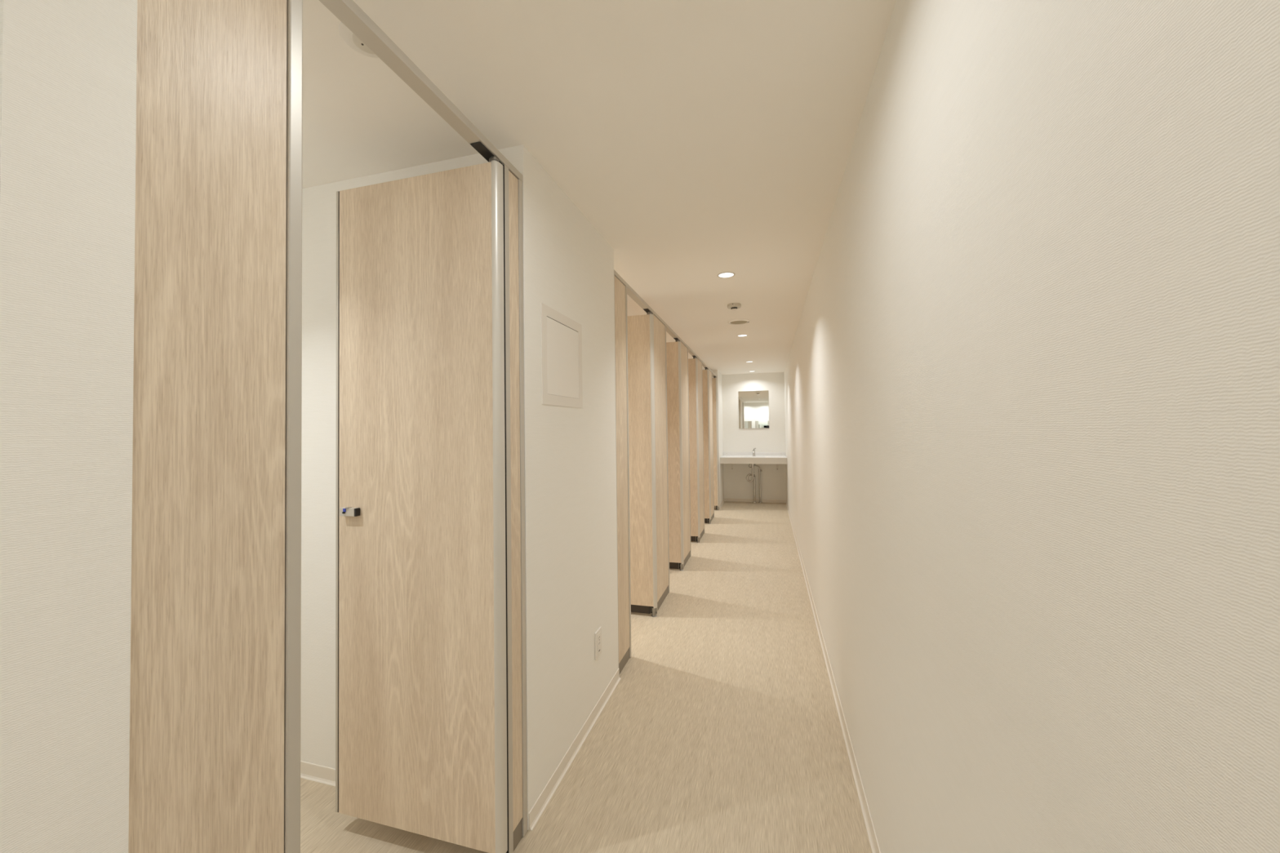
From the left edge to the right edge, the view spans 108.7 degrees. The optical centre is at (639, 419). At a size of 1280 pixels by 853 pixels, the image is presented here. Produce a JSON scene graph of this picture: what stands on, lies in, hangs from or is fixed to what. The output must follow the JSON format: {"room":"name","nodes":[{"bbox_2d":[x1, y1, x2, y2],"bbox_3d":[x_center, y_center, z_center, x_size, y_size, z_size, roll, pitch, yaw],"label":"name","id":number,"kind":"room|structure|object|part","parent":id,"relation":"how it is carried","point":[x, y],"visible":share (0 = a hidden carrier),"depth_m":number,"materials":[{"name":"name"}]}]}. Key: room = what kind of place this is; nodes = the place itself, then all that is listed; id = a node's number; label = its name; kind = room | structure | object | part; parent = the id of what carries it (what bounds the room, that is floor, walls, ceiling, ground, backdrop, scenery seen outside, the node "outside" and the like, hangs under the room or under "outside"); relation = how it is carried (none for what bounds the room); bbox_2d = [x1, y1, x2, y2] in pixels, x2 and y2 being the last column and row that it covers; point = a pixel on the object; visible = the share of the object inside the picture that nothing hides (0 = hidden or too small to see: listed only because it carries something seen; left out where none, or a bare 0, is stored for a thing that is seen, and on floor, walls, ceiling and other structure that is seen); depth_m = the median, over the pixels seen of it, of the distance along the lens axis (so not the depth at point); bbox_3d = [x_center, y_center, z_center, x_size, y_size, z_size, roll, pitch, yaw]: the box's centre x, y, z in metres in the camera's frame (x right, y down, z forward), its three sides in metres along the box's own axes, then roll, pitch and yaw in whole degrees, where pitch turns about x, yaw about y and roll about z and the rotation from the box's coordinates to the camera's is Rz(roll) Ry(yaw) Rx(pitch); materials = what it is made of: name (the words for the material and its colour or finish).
{"room":"public restroom","nodes":[
{"label":"public restroom","id":0,"kind":"room"},
{"bbox_2d":[0,0,137,852],"bbox_3d":[-1.684,0.219,0.830,2.064,2.400,0.112,-1,-1,15],"label":"wall","id":1,"kind":"structure","parent":0,"point":[68,68],"depth_m":0.55,"materials":[{"name":"paint"}]},
{"bbox_2d":[300,144,618,830],"bbox_3d":[-1.052,0.242,2.310,1.630,2.400,1.002,-1,-1,15],"label":"wall","id":2,"kind":"structure","parent":0,"point":[571,513],"depth_m":1.86,"materials":[{"name":"paint"}]},
{"bbox_2d":[300,760,335,786],"bbox_3d":[-1.197,1.405,1.803,1.580,0.056,0.013,-1,-1,15],"label":"baseboard","id":3,"kind":"structure","parent":2,"relation":"attached to","point":[311,771],"depth_m":1.83,"materials":[{"name":"beige plastic"}]},
{"bbox_2d":[541,302,582,408],"bbox_3d":[-0.320,-0.249,1.926,0.004,0.384,0.390,-1,-1,15],"label":"access panel","id":4,"kind":"object","parent":2,"relation":"attached to","point":[561,335],"visible":1,"depth_m":1.89,"materials":[{"name":"white paint"}]},
{"bbox_2d":[528,668,620,831],"bbox_3d":[-0.246,1.399,2.066,0.013,0.056,0.997,-1,-1,15],"label":"baseboard","id":5,"kind":"structure","parent":2,"relation":"attached to","point":[548,792],"depth_m":1.90,"materials":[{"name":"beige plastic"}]},
{"bbox_2d":[595,626,601,660],"bbox_3d":[-0.203,1.094,2.248,0.009,0.128,0.080,-1,-1,15],"label":"wall outlet","id":6,"kind":"object","parent":2,"relation":"attached to","point":[598,633],"visible":1,"depth_m":2.24,"materials":[{"name":"white plastic"}]},
{"bbox_2d":[300,501,872,852],"bbox_3d":[-0.228,1.505,3.879,3.436,0.080,10.503,-1,-1,15],"label":"floor","id":7,"kind":"structure","parent":0,"point":[720,731],"depth_m":2.02,"materials":[{"name":"plastic"}]},
{"bbox_2d":[128,0,719,852],"bbox_3d":[0.319,0.323,4.286,0.046,2.287,7.618,-1,-1,15],"label":"partition","id":8,"kind":"object","parent":7,"relation":"on","point":[215,684],"depth_m":0.74,"materials":[{"name":"brown wood"}]},
{"bbox_3d":[-0.671,0.240,0.715,0.037,2.188,0.206,-1,-1,15],"label":"fixed panel","id":9,"kind":"part","parent":8,"relation":"part of","materials":[{"name":"brown wood"}]},
{"bbox_3d":[-0.640,0.275,0.828,0.046,2.262,0.026,-1,-1,15],"label":"post","id":10,"kind":"part","parent":8,"relation":"part of","materials":[{"name":"silver metal"}]},
{"bbox_3d":[-0.576,-0.864,1.137,0.046,0.025,1.032,-1,-1,15],"label":"rail","id":11,"kind":"part","parent":8,"relation":"part of","materials":[{"name":"silver metal"}]},
{"bbox_2d":[335,156,507,852],"bbox_3d":[-0.748,0.292,1.526,0.646,2.258,0.072,-1,-1,15],"label":"door","id":12,"kind":"structure","parent":8,"relation":"in","point":[421,692],"depth_m":1.51,"materials":[{"name":"brown wood"}]},
{"bbox_3d":[-0.487,-0.844,1.459,0.036,0.003,0.121,-1,-1,15],"label":"hinge plate","id":13,"kind":"part","parent":8,"relation":"part of","materials":[{"name":"black plastic"}]},
{"bbox_3d":[-0.451,0.286,1.510,0.046,2.262,0.027,-1,-1,15],"label":"post","id":14,"kind":"part","parent":8,"relation":"part of","materials":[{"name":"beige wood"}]},
{"bbox_3d":[-0.438,0.254,1.554,0.037,2.188,0.063,-1,-1,15],"label":"fixed panel","id":15,"kind":"part","parent":8,"relation":"part of","materials":[{"name":"brown wood"}]},
{"bbox_3d":[-0.424,1.384,1.531,0.029,0.068,0.063,-1,-1,15],"label":"kick plate","id":16,"kind":"part","parent":8,"relation":"part of","materials":[{"name":"silver metal"}]},
{"bbox_3d":[-0.427,0.288,1.598,0.046,2.262,0.024,-1,-1,15],"label":"post","id":17,"kind":"part","parent":8,"relation":"part of","materials":[{"name":"beige wood"}]},
{"bbox_3d":[-0.153,0.305,2.584,0.046,2.262,0.008,-1,-1,15],"label":"post","id":18,"kind":"part","parent":8,"relation":"part of","materials":[{"name":"silver metal"}]},
{"bbox_3d":[-0.122,0.274,2.692,0.037,2.188,0.215,-1,-1,15],"label":"fixed panel","id":19,"kind":"part","parent":8,"relation":"part of","materials":[{"name":"brown wood"}]},
{"bbox_3d":[-0.108,1.404,2.669,0.029,0.068,0.215,-1,-1,15],"label":"kick plate","id":20,"kind":"part","parent":8,"relation":"part of","materials":[{"name":"silver metal"}]},
{"bbox_3d":[-0.091,0.309,2.809,0.046,2.262,0.024,-1,-1,15],"label":"post","id":21,"kind":"part","parent":8,"relation":"part of","materials":[{"name":"beige wood"}]},
{"bbox_2d":[627,311,657,617],"bbox_3d":[-0.204,0.326,3.485,0.646,2.258,0.072,-1,-1,15],"label":"door","id":22,"kind":"structure","parent":8,"relation":"in","point":[642,447],"depth_m":3.42,"materials":[{"name":"brown wood"}]},
{"bbox_3d":[0.092,0.321,3.470,0.046,2.262,0.026,-1,-1,15],"label":"post","id":23,"kind":"part","parent":8,"relation":"part of","materials":[{"name":"silver metal"}]},
{"bbox_3d":[0.153,0.291,3.684,0.037,2.188,0.419,-1,-1,15],"label":"fixed panel","id":24,"kind":"part","parent":8,"relation":"part of","materials":[{"name":"brown wood"}]},
{"bbox_3d":[0.167,1.421,3.661,0.029,0.068,0.419,-1,-1,15],"label":"kick plate","id":25,"kind":"part","parent":8,"relation":"part of","materials":[{"name":"silver metal"}]},
{"bbox_3d":[0.571,-0.791,5.271,0.046,0.025,5.535,-1,-1,15],"label":"rail","id":26,"kind":"part","parent":8,"relation":"part of","materials":[{"name":"silver metal"}]},
{"bbox_3d":[0.212,0.328,3.902,0.046,2.262,0.027,-1,-1,15],"label":"post","id":27,"kind":"part","parent":8,"relation":"part of","materials":[{"name":"silver metal"}]},
{"bbox_2d":[666,339,684,570],"bbox_3d":[0.098,0.345,4.574,0.646,2.258,0.072,-1,-1,15],"label":"door","id":28,"kind":"structure","parent":8,"relation":"in","point":[674,433],"depth_m":4.50,"materials":[{"name":"brown wood"}]},
{"bbox_3d":[0.455,0.310,4.773,0.037,2.188,0.419,-1,-1,15],"label":"fixed panel","id":29,"kind":"part","parent":8,"relation":"part of","materials":[{"name":"brown wood"}]},
{"bbox_3d":[0.469,1.440,4.749,0.029,0.068,0.419,-1,-1,15],"label":"kick plate","id":30,"kind":"part","parent":8,"relation":"part of","materials":[{"name":"silver metal"}]},
{"bbox_3d":[0.514,0.347,4.990,0.046,2.262,0.027,-1,-1,15],"label":"post","id":31,"kind":"part","parent":8,"relation":"part of","materials":[{"name":"beige metal"}]},
{"bbox_2d":[688,356,700,542],"bbox_3d":[0.400,0.364,5.663,0.646,2.258,0.072,-1,-1,15],"label":"door","id":32,"kind":"structure","parent":8,"relation":"in","point":[692,362],"depth_m":5.58,"materials":[{"name":"brown wood"}]},
{"bbox_3d":[0.757,0.330,5.862,0.037,2.188,0.419,-1,-1,15],"label":"fixed panel","id":33,"kind":"part","parent":8,"relation":"part of","materials":[{"name":"brown wood"}]},
{"bbox_3d":[0.817,0.366,6.079,0.046,2.262,0.027,-1,-1,15],"label":"post","id":34,"kind":"part","parent":8,"relation":"part of","materials":[{"name":"beige metal"}]},
{"bbox_2d":[702,368,711,524],"bbox_3d":[0.702,0.383,6.751,0.646,2.258,0.072,-1,-1,15],"label":"door","id":35,"kind":"structure","parent":8,"relation":"in","point":[707,484],"depth_m":6.67,"materials":[{"name":"brown wood"}]},
{"bbox_3d":[1.059,0.348,6.950,0.037,2.188,0.419,-1,-1,15],"label":"fixed panel","id":36,"kind":"part","parent":8,"relation":"part of","materials":[{"name":"brown wood"}]},
{"bbox_3d":[1.119,0.385,7.168,0.046,2.262,0.027,-1,-1,15],"label":"post","id":37,"kind":"part","parent":8,"relation":"part of","materials":[{"name":"beige metal"}]},
{"bbox_2d":[711,376,719,510],"bbox_3d":[1.004,0.403,7.840,0.646,2.258,0.072,-1,-1,15],"label":"door","id":38,"kind":"structure","parent":8,"relation":"in","point":[713,380],"depth_m":7.76,"materials":[{"name":"brown wood"}]},
{"bbox_3d":[1.321,0.398,7.899,0.046,2.262,0.030,-1,-1,15],"label":"post","id":39,"kind":"part","parent":8,"relation":"part of","materials":[{"name":"beige metal"}]},
{"bbox_2d":[631,604,650,613],"bbox_3d":[-0.696,0.356,3.677,1.578,2.220,0.030,-1,-1,15],"label":"partition foot","id":40,"kind":"object","parent":7,"relation":"on","point":[634,608],"visible":0.11,"depth_m":3.45,"materials":[{"name":"grey metal"}]},
{"bbox_2d":[669,562,678,568],"bbox_3d":[-0.394,0.375,4.766,1.578,2.220,0.030,-1,-1,15],"label":"partition foot","id":41,"kind":"object","parent":7,"relation":"on","point":[672,565],"visible":0.11,"depth_m":4.53,"materials":[{"name":"grey metal"}]},
{"bbox_2d":[690,536,695,541],"bbox_3d":[-0.092,0.394,5.855,1.578,2.220,0.030,-1,-1,15],"label":"partition foot","id":42,"kind":"object","parent":7,"relation":"on","point":[692,538],"visible":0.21,"depth_m":5.62,"materials":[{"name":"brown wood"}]},
{"bbox_2d":[746,463,756,502],"bbox_3d":[2.047,1.154,8.380,0.152,0.752,0.322,-1,-1,28],"label":"drain pipe","id":43,"kind":"object","parent":7,"relation":"on","point":[752,474],"visible":1,"depth_m":8.45,"materials":[{"name":"silver metal"}]},
{"bbox_2d":[755,464,762,502],"bbox_3d":[2.177,1.154,8.475,0.168,0.754,0.074,0,-1,-13],"label":"supply pipe","id":44,"kind":"object","parent":7,"relation":"on","point":[759,469],"visible":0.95,"depth_m":8.48,"materials":[{"name":"silver metal"}]},
{"bbox_2d":[302,0,896,374],"bbox_3d":[-0.259,-0.985,3.931,3.436,0.100,10.503,-1,-1,15],"label":"ceiling","id":45,"kind":"structure","parent":0,"point":[701,140],"depth_m":1.50,"materials":[{"name":"white paint"}]},
{"bbox_2d":[338,22,378,57],"bbox_3d":[-0.711,-0.979,1.188,0.116,0.016,0.116,-1,-1,15],"label":"detector","id":46,"kind":"object","parent":45,"relation":"attached to","point":[348,37],"visible":0.45,"depth_m":1.19,"materials":[{"name":"white plastic"}]},
{"bbox_2d":[717,271,734,278],"bbox_3d":[0.573,-0.962,3.054,0.118,0.004,0.118,-1,-1,15],"label":"recessed light","id":47,"kind":"object","parent":45,"relation":"in","point":[726,274],"visible":1,"depth_m":3.05,"materials":[{"name":"beige plastic"}]},
{"bbox_2d":[727,302,741,311],"bbox_3d":[0.778,-0.927,3.791,0.112,0.048,0.113,-1,-1,15],"label":"sensor","id":48,"kind":"object","parent":45,"relation":"attached to","point":[733,306],"visible":1,"depth_m":3.76,"materials":[{"name":"beige plastic"}]},
{"bbox_2d":[727,319,749,324],"bbox_3d":[0.944,-0.933,4.392,0.207,0.014,0.207,-1,-1,15],"label":"ceiling vent","id":49,"kind":"object","parent":45,"relation":"in","point":[735,322],"visible":1,"depth_m":4.37,"materials":[{"name":"white"}]},
{"bbox_3d":[0.944,-0.935,4.392,0.160,0.010,0.160,-1,-1,15],"label":"plate","id":50,"kind":"part","parent":49,"relation":"part of","materials":[{"name":"beige"}]},
{"bbox_2d":[711,369,724,508],"bbox_3d":[0.682,0.351,8.556,1.634,2.400,0.803,-1,-1,15],"label":"wall","id":51,"kind":"structure","parent":0,"point":[717,372],"depth_m":8.26,"materials":[{"name":"paint"}]},
{"bbox_2d":[721,372,786,501],"bbox_3d":[1.409,0.348,8.833,2.886,2.400,0.120,-1,-1,15],"label":"wall","id":52,"kind":"structure","parent":0,"point":[772,439],"depth_m":8.57,"materials":[{"name":"paint"}]},
{"bbox_2d":[737,390,768,429],"bbox_3d":[2.123,-0.184,8.577,0.552,0.709,0.009,-1,-1,15],"label":"wall mirror","id":53,"kind":"object","parent":52,"relation":"attached to","point":[753,406],"visible":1,"depth_m":8.57,"materials":[{"name":"clear glass"}]},
{"bbox_2d":[720,452,786,464],"bbox_3d":[2.043,0.687,8.264,1.130,0.176,0.626,-1,-1,15],"label":"countertop","id":54,"kind":"structure","parent":52,"relation":"attached to","point":[774,458],"depth_m":8.06,"materials":[{"name":"white"}]},
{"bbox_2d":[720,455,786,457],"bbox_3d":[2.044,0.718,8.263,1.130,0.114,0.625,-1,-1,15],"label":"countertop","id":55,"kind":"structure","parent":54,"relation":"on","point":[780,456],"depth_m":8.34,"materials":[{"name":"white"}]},
{"bbox_2d":[723,452,785,455],"bbox_3d":[2.124,0.636,8.559,1.130,0.064,0.016,-1,-1,15],"label":"backsplash","id":56,"kind":"structure","parent":52,"relation":"attached to","point":[724,453],"depth_m":8.54,"materials":[{"name":"white"}]},
{"bbox_2d":[724,497,786,502],"bbox_3d":[2.135,1.505,8.542,1.104,0.056,0.013,-1,-1,15],"label":"baseboard","id":57,"kind":"structure","parent":52,"relation":"attached to","point":[726,499],"depth_m":8.54,"materials":[{"name":"beige plastic"}]},
{"bbox_2d":[784,0,1279,852],"bbox_3d":[1.358,0.236,3.477,0.120,2.400,10.233,-1,-1,15],"label":"wall","id":58,"kind":"structure","parent":0,"point":[1032,371],"depth_m":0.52,"materials":[{"name":"paint"}]},
{"bbox_2d":[786,499,880,852],"bbox_3d":[1.309,1.409,3.470,0.013,0.056,10.233,-1,-1,15],"label":"baseboard","id":59,"kind":"structure","parent":58,"relation":"attached to","point":[874,845],"depth_m":2.03,"materials":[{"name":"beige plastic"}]}
]}

